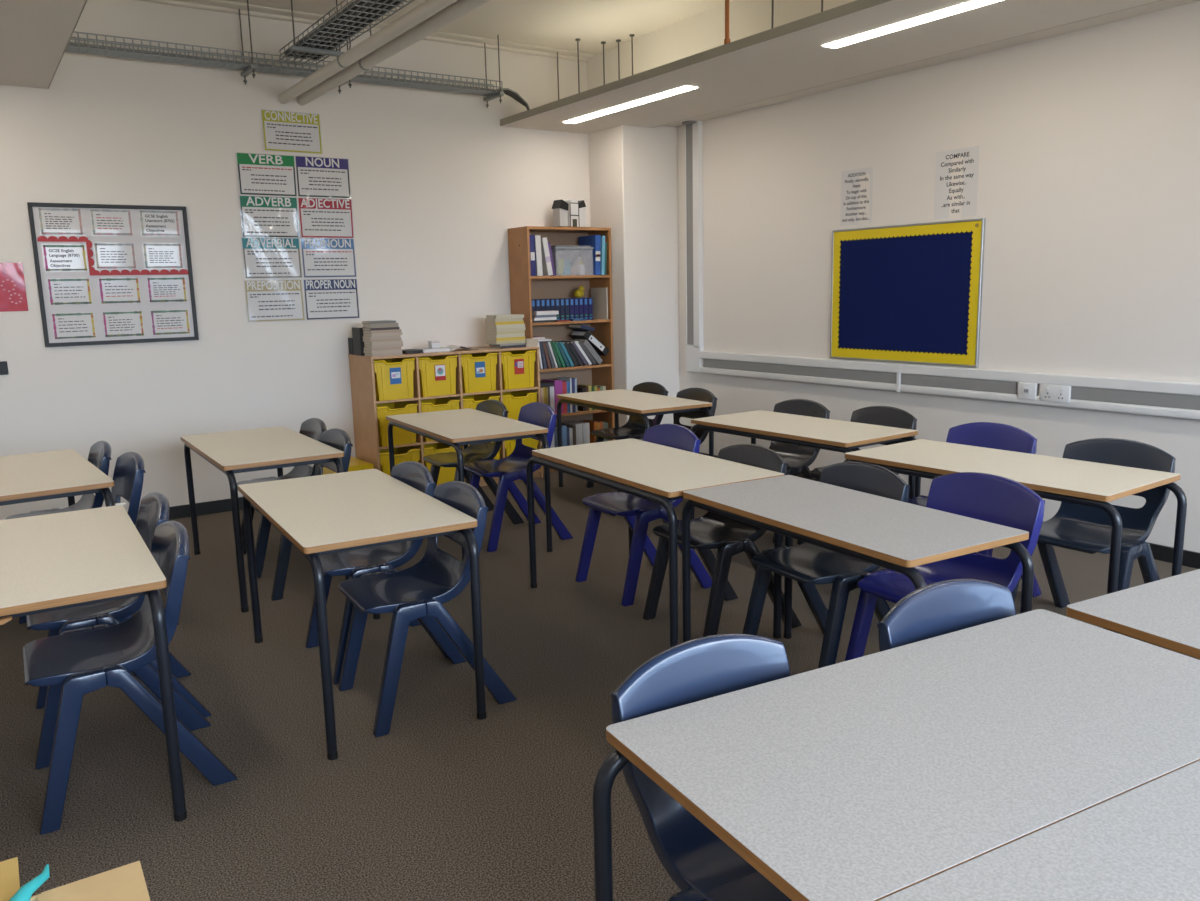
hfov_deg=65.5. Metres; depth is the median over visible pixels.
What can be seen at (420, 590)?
plastic chair
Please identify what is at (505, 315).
open textbook
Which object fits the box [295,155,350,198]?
poster
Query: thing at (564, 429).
upright book
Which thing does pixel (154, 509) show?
plastic chair
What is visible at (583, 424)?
upright book
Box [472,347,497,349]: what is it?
paper sheet
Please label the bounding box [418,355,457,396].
tray
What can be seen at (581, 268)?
glue bottle
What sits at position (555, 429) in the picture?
upright book
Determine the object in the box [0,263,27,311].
poster
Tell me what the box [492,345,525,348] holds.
magazine
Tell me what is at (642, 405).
table
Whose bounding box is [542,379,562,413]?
upright book
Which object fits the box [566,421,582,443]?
upright book
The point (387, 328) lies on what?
paperback
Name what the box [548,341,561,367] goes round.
book
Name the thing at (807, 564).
plastic chair
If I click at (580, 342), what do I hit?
book
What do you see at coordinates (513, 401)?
tray
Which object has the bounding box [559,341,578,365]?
book
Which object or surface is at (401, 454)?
tray
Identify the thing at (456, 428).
table
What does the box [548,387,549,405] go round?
upright book
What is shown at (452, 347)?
open booklet
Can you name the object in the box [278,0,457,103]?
ceiling pipe
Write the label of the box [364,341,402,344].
paperback
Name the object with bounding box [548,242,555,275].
workbook
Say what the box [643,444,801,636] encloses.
plastic chair
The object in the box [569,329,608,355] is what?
ring binder
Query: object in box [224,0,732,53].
ceiling
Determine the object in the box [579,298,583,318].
dictionary
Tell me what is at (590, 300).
dictionary
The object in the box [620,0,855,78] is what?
beam
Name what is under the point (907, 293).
notice board
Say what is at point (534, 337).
report
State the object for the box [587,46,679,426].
column
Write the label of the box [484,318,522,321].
open textbook
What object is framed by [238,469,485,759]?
table
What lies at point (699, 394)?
plastic chair
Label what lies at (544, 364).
book
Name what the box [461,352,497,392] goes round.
tray
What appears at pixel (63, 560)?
table
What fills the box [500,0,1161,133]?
raft
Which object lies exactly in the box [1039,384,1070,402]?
wall socket
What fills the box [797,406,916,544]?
plastic chair
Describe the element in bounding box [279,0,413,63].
cable tray
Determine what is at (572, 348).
book
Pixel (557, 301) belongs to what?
dictionary
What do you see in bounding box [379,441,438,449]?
shelf
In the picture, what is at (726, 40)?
copper pipe
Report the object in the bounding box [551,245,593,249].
storage box
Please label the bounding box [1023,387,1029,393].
outlet
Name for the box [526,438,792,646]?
table
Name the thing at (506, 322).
open textbook
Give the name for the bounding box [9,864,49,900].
cloth
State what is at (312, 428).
plastic chair
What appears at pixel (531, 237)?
ring binder
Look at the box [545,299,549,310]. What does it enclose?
dictionary
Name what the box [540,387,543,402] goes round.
upright book
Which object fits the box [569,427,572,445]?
upright book
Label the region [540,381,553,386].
folder
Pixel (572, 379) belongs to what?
upright book
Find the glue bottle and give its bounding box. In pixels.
[578,261,584,274]
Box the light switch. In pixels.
[0,361,8,374]
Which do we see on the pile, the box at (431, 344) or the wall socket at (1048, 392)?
the box at (431, 344)
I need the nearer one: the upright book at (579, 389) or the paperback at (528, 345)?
the paperback at (528, 345)
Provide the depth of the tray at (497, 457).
7.43 m
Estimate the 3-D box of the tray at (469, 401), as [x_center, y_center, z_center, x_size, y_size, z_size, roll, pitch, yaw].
[-1.040,-0.295,7.471,0.316,0.296,0.432,-8,12,-34]
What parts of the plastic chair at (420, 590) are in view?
leg, leg, seat, leg, backrest, leg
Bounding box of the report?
[533,336,544,339]
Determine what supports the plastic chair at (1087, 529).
on the floor
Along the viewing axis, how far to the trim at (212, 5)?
6.78 m
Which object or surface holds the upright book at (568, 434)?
on the bookcase at (524, 287)
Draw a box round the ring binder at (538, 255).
[535,235,542,275]
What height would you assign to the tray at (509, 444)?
0.296 m
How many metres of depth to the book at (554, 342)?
7.82 m
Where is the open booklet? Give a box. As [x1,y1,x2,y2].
[445,345,471,350]
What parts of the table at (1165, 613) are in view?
rail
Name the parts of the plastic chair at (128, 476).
seat, backrest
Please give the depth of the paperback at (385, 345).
6.80 m
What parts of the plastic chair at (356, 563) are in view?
leg, leg, seat, leg, backrest, leg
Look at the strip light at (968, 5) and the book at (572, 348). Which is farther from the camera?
the book at (572, 348)
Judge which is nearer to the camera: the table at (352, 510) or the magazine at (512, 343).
the table at (352, 510)
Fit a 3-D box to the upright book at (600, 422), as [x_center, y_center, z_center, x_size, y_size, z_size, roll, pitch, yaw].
[-0.036,-0.122,8.255,0.030,0.285,0.180,-8,12,-34]
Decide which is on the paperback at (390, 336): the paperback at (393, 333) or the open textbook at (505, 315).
the paperback at (393, 333)
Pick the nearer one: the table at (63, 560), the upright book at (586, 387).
the table at (63, 560)
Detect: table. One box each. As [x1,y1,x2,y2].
[0,449,114,506]
[0,502,186,821]
[180,426,349,611]
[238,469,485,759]
[386,408,552,559]
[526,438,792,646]
[557,389,713,486]
[592,609,1199,900]
[682,475,1033,641]
[689,410,920,519]
[845,439,1186,593]
[878,760,1199,900]
[1066,569,1199,659]
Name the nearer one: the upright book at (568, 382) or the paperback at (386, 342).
the paperback at (386, 342)
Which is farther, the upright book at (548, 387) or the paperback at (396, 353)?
the upright book at (548, 387)
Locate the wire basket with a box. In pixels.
[65,31,502,95]
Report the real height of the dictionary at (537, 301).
0.186 m
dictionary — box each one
[532,299,535,310]
[535,299,540,310]
[540,299,545,310]
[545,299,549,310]
[550,299,554,310]
[555,299,559,319]
[559,298,569,319]
[560,299,564,319]
[569,298,574,318]
[574,298,578,318]
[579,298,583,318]
[583,298,587,319]
[588,298,592,319]
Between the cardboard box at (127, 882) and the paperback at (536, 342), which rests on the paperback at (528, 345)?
the paperback at (536, 342)
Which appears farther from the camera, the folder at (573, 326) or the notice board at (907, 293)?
the folder at (573, 326)
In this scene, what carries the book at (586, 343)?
on the bookcase at (524, 287)
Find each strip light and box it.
[563,86,697,123]
[823,0,1000,47]
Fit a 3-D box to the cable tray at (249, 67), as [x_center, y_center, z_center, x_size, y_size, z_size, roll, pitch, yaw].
[-2.588,-2.712,6.118,4.328,0.500,0.280,-8,12,-34]
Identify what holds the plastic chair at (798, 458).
on the floor
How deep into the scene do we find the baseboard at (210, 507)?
6.65 m
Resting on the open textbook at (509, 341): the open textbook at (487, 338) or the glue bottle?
the open textbook at (487, 338)
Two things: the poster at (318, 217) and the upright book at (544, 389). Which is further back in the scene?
the upright book at (544, 389)
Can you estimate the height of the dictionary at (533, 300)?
0.186 m
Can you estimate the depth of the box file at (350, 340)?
7.05 m
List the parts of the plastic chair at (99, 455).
leg, leg, seat, backrest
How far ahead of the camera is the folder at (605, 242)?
7.94 m
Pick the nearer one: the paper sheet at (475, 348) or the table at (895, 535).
the table at (895, 535)
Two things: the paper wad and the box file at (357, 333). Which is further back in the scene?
the paper wad
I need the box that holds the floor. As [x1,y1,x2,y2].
[0,468,1198,900]
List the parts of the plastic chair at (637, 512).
leg, seat, leg, leg, backrest, leg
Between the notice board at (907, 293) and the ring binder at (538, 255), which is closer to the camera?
the notice board at (907, 293)
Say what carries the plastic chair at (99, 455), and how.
on the floor
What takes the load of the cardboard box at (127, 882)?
on the floor
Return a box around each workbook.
[532,311,558,314]
[532,315,555,317]
[532,317,556,320]
[532,320,553,322]
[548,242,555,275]
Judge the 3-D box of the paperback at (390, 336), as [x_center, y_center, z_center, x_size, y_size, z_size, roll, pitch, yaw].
[-1.608,-0.836,6.861,0.232,0.020,0.165,-8,12,-33]
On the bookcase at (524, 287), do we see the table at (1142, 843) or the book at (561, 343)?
the book at (561, 343)
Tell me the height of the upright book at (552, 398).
0.238 m
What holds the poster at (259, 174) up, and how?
attached to the wall at (438, 185)
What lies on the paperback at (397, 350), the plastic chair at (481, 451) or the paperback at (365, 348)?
the paperback at (365, 348)
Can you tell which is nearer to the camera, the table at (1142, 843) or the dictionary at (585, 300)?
the table at (1142, 843)
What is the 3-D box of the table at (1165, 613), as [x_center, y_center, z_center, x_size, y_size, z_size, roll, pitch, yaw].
[1.831,0.727,2.397,1.235,0.730,0.600,-7,11,-28]
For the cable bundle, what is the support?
in the cable tray at (249, 67)
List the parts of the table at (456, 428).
leg, rail, leg, rail, leg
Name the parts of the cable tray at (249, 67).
hanger rod, hanger rod, hanger rod, hanger rod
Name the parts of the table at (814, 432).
leg, leg, rail, leg, rail, leg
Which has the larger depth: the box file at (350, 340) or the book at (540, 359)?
the book at (540, 359)
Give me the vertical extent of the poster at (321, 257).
0.292 m
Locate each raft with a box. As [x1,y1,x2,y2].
[0,0,86,88]
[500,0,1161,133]
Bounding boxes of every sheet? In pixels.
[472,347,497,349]
[840,167,872,225]
[934,146,978,218]
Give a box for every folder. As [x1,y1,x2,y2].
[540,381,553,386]
[568,324,594,330]
[579,235,600,274]
[600,236,604,274]
[604,242,606,274]
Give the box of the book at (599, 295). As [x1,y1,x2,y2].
[591,287,607,318]
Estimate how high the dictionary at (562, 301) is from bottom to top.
0.186 m
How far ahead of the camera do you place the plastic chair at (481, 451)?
6.18 m
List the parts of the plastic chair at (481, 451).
leg, seat, leg, leg, backrest, leg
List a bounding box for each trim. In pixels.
[138,0,595,61]
[661,0,1199,126]
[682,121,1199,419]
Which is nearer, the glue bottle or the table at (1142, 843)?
the table at (1142, 843)
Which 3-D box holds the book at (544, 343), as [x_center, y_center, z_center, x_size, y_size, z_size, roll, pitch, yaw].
[-0.497,-0.804,7.827,0.076,0.225,0.200,-8,12,-34]
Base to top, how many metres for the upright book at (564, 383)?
0.270 m
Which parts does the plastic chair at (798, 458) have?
leg, seat, backrest, leg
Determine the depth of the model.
7.79 m
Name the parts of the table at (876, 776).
leg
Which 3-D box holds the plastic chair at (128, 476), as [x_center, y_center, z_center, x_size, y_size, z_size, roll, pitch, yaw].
[-2.375,0.434,4.395,0.549,0.809,0.489,-9,12,-36]
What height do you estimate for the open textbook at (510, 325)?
0.024 m
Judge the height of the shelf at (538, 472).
0.016 m
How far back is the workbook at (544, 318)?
7.68 m
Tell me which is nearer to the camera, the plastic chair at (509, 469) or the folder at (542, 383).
the plastic chair at (509, 469)
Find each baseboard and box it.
[135,497,242,524]
[699,452,1199,568]
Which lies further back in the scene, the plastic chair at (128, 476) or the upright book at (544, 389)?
the upright book at (544, 389)
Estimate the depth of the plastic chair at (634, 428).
7.13 m
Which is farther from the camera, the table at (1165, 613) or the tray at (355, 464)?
the tray at (355, 464)
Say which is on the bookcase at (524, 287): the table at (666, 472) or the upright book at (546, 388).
the upright book at (546, 388)
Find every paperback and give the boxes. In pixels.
[361,320,395,323]
[362,335,400,338]
[362,338,401,341]
[363,323,398,327]
[363,327,399,330]
[363,329,401,333]
[363,332,401,335]
[363,347,401,350]
[363,349,401,353]
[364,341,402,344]
[364,343,402,347]
[364,352,401,356]
[525,338,537,341]
[525,341,537,344]
[526,344,537,346]
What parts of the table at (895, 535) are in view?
leg, leg, rail, leg, leg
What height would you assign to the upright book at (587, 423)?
0.290 m
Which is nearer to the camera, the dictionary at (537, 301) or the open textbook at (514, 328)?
the open textbook at (514, 328)
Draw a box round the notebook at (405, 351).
[402,349,421,353]
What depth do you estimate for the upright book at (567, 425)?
8.02 m
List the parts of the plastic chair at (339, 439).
leg, leg, seat, backrest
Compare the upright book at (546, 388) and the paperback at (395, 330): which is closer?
the paperback at (395, 330)
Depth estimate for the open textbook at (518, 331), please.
7.37 m
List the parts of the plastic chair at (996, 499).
leg, seat, backrest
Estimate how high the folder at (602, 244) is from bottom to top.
0.326 m
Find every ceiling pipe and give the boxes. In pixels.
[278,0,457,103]
[297,0,490,105]
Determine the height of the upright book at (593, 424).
0.290 m
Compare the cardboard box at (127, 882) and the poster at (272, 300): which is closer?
the cardboard box at (127, 882)
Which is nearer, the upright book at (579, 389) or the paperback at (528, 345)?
the paperback at (528, 345)
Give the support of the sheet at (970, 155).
attached to the wall at (1088, 139)
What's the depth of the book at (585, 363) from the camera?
7.93 m
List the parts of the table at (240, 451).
leg, rail, leg, leg, rail, leg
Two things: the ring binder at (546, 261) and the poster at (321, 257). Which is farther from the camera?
the ring binder at (546, 261)
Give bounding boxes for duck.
[574,286,584,297]
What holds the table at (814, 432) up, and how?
on the floor
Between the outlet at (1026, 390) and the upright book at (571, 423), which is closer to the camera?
the outlet at (1026, 390)
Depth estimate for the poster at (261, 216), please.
6.65 m
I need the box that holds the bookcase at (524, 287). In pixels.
[508,226,614,472]
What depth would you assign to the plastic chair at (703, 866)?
1.83 m
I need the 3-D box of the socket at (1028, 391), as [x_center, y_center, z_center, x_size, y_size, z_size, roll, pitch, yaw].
[2.551,-0.355,5.564,0.030,0.100,0.115,-8,12,-34]
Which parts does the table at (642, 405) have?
leg, rail, leg, leg, rail, leg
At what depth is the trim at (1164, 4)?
5.61 m
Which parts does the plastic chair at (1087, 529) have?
leg, leg, seat, backrest, leg, leg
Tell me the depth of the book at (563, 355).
7.84 m
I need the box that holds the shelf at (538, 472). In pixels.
[436,469,540,486]
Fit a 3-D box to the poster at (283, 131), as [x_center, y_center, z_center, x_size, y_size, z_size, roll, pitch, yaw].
[-2.197,-2.274,6.661,0.417,0.284,0.010,-8,12,-34]
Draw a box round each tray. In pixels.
[65,0,503,107]
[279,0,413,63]
[322,456,373,474]
[374,358,414,400]
[376,401,417,446]
[379,446,419,475]
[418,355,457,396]
[421,398,459,441]
[423,442,460,483]
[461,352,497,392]
[463,394,499,409]
[468,442,500,477]
[501,350,535,389]
[503,391,537,420]
[505,438,537,456]
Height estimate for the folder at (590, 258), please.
0.330 m
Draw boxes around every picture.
[391,372,399,377]
[435,365,444,375]
[476,367,484,373]
[515,361,522,367]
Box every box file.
[348,338,353,354]
[352,327,364,355]
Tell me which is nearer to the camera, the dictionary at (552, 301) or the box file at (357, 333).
the box file at (357, 333)
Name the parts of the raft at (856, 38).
hanger rod, hanger rod, hanger rod, hanger rod, hanger rod, hanger rod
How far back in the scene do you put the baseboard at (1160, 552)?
5.03 m
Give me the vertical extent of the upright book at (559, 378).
0.295 m
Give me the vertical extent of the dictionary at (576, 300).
0.186 m
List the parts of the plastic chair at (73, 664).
leg, leg, seat, leg, backrest, leg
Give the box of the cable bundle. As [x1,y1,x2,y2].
[498,88,529,109]
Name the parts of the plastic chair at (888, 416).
leg, seat, backrest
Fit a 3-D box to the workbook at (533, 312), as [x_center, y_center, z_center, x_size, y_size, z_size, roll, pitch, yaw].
[-0.459,-1.140,7.726,0.212,0.030,0.096,-8,12,-34]
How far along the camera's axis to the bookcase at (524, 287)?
8.02 m
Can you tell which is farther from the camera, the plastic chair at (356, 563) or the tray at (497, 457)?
the tray at (497, 457)
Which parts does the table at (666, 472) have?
leg, rail, leg, leg, rail, leg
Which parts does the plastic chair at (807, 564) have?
leg, leg, seat, leg, backrest, leg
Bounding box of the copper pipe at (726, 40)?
[724,0,729,43]
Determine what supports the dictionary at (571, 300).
on the bookcase at (524, 287)
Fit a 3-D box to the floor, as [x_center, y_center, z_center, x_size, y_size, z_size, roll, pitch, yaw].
[-0.026,1.046,3.168,7.618,0.080,9.324,-8,12,-34]
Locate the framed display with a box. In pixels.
[27,202,198,346]
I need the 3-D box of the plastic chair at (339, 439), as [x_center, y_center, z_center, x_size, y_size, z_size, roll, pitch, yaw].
[-1.578,0.305,5.025,0.549,0.809,0.489,-8,12,-32]
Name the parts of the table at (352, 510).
leg, rail, leg, rail, leg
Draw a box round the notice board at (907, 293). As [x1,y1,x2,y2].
[830,218,985,366]
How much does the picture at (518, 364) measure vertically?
0.050 m
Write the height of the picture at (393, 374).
0.045 m
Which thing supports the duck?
on the dictionary at (585, 300)
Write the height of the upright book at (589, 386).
0.215 m
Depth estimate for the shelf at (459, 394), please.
7.18 m
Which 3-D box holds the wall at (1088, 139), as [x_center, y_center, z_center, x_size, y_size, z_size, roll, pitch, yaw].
[3.058,-1.120,4.866,0.150,3.460,9.174,-8,12,-34]
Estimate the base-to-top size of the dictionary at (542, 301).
0.186 m
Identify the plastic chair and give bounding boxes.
[5,441,111,623]
[22,521,236,834]
[26,492,211,716]
[111,452,178,624]
[237,418,326,571]
[251,428,352,600]
[304,461,447,683]
[338,481,516,736]
[423,399,523,523]
[464,402,572,551]
[575,424,711,606]
[586,382,667,491]
[611,633,791,900]
[638,388,716,443]
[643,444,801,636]
[743,462,909,667]
[769,399,829,542]
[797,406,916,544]
[845,472,1044,660]
[877,579,1015,651]
[908,422,1041,596]
[1012,438,1175,607]
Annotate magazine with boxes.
[489,343,524,345]
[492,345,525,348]
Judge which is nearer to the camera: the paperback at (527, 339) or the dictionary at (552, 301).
the paperback at (527, 339)
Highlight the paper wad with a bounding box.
[570,267,578,274]
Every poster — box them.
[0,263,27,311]
[236,152,297,196]
[239,195,299,237]
[241,237,302,278]
[243,279,304,322]
[261,109,322,154]
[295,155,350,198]
[297,197,353,237]
[300,238,356,277]
[303,278,359,320]
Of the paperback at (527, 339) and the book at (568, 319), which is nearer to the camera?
the paperback at (527, 339)
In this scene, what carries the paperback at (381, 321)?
on the paperback at (381, 325)
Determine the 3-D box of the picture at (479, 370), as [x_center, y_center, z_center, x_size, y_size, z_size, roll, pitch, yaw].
[-0.927,-0.621,7.237,0.069,0.045,0.001,-8,12,-34]
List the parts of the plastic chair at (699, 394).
seat, backrest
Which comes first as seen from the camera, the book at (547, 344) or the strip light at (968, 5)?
the strip light at (968, 5)
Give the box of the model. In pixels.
[552,199,585,226]
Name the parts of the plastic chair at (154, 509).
leg, leg, seat, backrest, leg, leg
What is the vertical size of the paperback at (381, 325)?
0.030 m
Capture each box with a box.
[0,857,149,900]
[428,340,439,347]
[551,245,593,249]
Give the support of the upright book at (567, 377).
on the bookcase at (524, 287)
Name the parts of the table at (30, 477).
rail, leg, leg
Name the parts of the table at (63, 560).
rail, leg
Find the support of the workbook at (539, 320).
on the bookcase at (524, 287)
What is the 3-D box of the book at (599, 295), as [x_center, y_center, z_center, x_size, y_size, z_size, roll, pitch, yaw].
[-0.005,-1.278,8.104,0.012,0.270,0.240,-8,12,-34]
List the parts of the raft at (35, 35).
edge trim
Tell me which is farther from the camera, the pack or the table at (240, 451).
the pack
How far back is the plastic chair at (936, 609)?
2.25 m
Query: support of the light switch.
attached to the wall at (438, 185)
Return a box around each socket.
[1018,382,1036,399]
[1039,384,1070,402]
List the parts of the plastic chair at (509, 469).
leg, leg, seat, leg, backrest, leg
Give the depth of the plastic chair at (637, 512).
4.75 m
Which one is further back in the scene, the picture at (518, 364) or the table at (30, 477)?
the picture at (518, 364)
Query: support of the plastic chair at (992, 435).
on the floor
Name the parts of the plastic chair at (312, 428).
leg, seat, backrest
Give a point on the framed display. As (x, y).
(106, 273)
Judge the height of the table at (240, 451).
0.730 m
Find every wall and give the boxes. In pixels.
[0,0,590,519]
[677,1,1199,552]
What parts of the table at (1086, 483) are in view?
leg, leg, rail, leg, leg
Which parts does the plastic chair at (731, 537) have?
leg, leg, seat, leg, backrest, leg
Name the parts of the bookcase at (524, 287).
panel, panel, shelf, shelf, shelf, shelf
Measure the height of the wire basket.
0.093 m
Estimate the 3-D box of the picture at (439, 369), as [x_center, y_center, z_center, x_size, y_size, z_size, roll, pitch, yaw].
[-1.207,-0.603,7.046,0.080,0.082,0.001,-8,12,-34]
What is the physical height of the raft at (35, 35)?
0.635 m
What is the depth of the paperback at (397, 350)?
6.81 m
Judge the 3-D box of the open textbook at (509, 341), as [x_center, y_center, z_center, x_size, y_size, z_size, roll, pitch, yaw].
[-0.753,-0.870,7.448,0.260,0.024,0.180,-8,12,-33]
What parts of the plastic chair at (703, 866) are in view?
leg, backrest, seat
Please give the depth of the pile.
7.13 m
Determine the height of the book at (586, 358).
0.217 m
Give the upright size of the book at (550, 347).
0.223 m
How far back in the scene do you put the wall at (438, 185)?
6.54 m
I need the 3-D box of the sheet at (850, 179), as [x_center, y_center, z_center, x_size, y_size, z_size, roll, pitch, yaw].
[1.784,-1.764,6.492,0.006,0.375,0.273,-8,12,-34]
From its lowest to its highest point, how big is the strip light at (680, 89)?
0.004 m
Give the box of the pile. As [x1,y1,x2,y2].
[413,347,449,352]
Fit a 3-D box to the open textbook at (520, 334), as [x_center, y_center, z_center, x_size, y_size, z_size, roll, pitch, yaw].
[-0.757,-0.919,7.442,0.255,0.024,0.180,-8,12,-34]
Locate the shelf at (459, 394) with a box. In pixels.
[376,386,537,403]
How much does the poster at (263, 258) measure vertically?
0.292 m
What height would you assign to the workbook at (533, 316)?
0.020 m
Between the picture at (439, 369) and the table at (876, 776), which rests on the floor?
the table at (876, 776)
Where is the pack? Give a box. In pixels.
[563,260,570,274]
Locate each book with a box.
[537,342,542,368]
[538,341,546,368]
[540,341,550,368]
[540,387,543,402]
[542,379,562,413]
[542,387,545,403]
[543,341,557,367]
[545,342,554,367]
[545,387,547,403]
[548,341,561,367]
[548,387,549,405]
[549,386,554,411]
[550,434,554,447]
[553,341,565,366]
[554,428,557,446]
[555,424,566,446]
[556,341,569,366]
[558,377,571,412]
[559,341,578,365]
[560,342,573,366]
[561,423,575,444]
[562,380,569,412]
[562,381,566,413]
[563,422,579,444]
[564,340,591,364]
[565,341,582,365]
[566,377,575,412]
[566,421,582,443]
[566,427,569,445]
[567,341,587,365]
[567,377,577,411]
[568,319,586,320]
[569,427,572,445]
[572,421,586,443]
[573,340,596,364]
[574,339,602,364]
[577,385,588,410]
[577,387,585,410]
[577,420,589,443]
[580,384,591,410]
[583,420,596,442]
[590,420,602,428]
[591,287,607,318]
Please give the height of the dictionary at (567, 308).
0.186 m
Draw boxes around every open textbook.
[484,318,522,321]
[485,321,523,324]
[486,314,523,318]
[486,324,524,327]
[486,330,524,334]
[486,333,524,337]
[486,336,525,340]
[486,340,525,343]
[487,327,525,331]
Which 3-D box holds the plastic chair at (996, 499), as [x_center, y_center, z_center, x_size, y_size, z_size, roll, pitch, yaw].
[1.252,0.519,3.361,0.566,0.833,0.503,-7,11,-29]
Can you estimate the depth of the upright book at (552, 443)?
7.90 m
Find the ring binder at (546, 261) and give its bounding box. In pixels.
[541,237,552,275]
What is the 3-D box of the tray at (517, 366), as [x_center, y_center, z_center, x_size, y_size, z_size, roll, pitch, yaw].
[-0.761,-0.670,7.604,0.316,0.296,0.432,-8,12,-34]
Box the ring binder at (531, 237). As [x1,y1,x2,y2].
[529,235,535,275]
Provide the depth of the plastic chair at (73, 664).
2.89 m
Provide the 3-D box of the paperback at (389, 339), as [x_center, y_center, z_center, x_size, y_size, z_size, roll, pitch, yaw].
[-1.605,-0.816,6.866,0.238,0.020,0.165,-8,12,-34]
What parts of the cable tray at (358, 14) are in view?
hanger rod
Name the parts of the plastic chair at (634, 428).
leg, seat, leg, backrest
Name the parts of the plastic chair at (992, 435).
leg, seat, leg, backrest, leg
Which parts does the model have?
doorway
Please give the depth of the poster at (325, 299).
6.97 m
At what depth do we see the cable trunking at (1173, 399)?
6.34 m

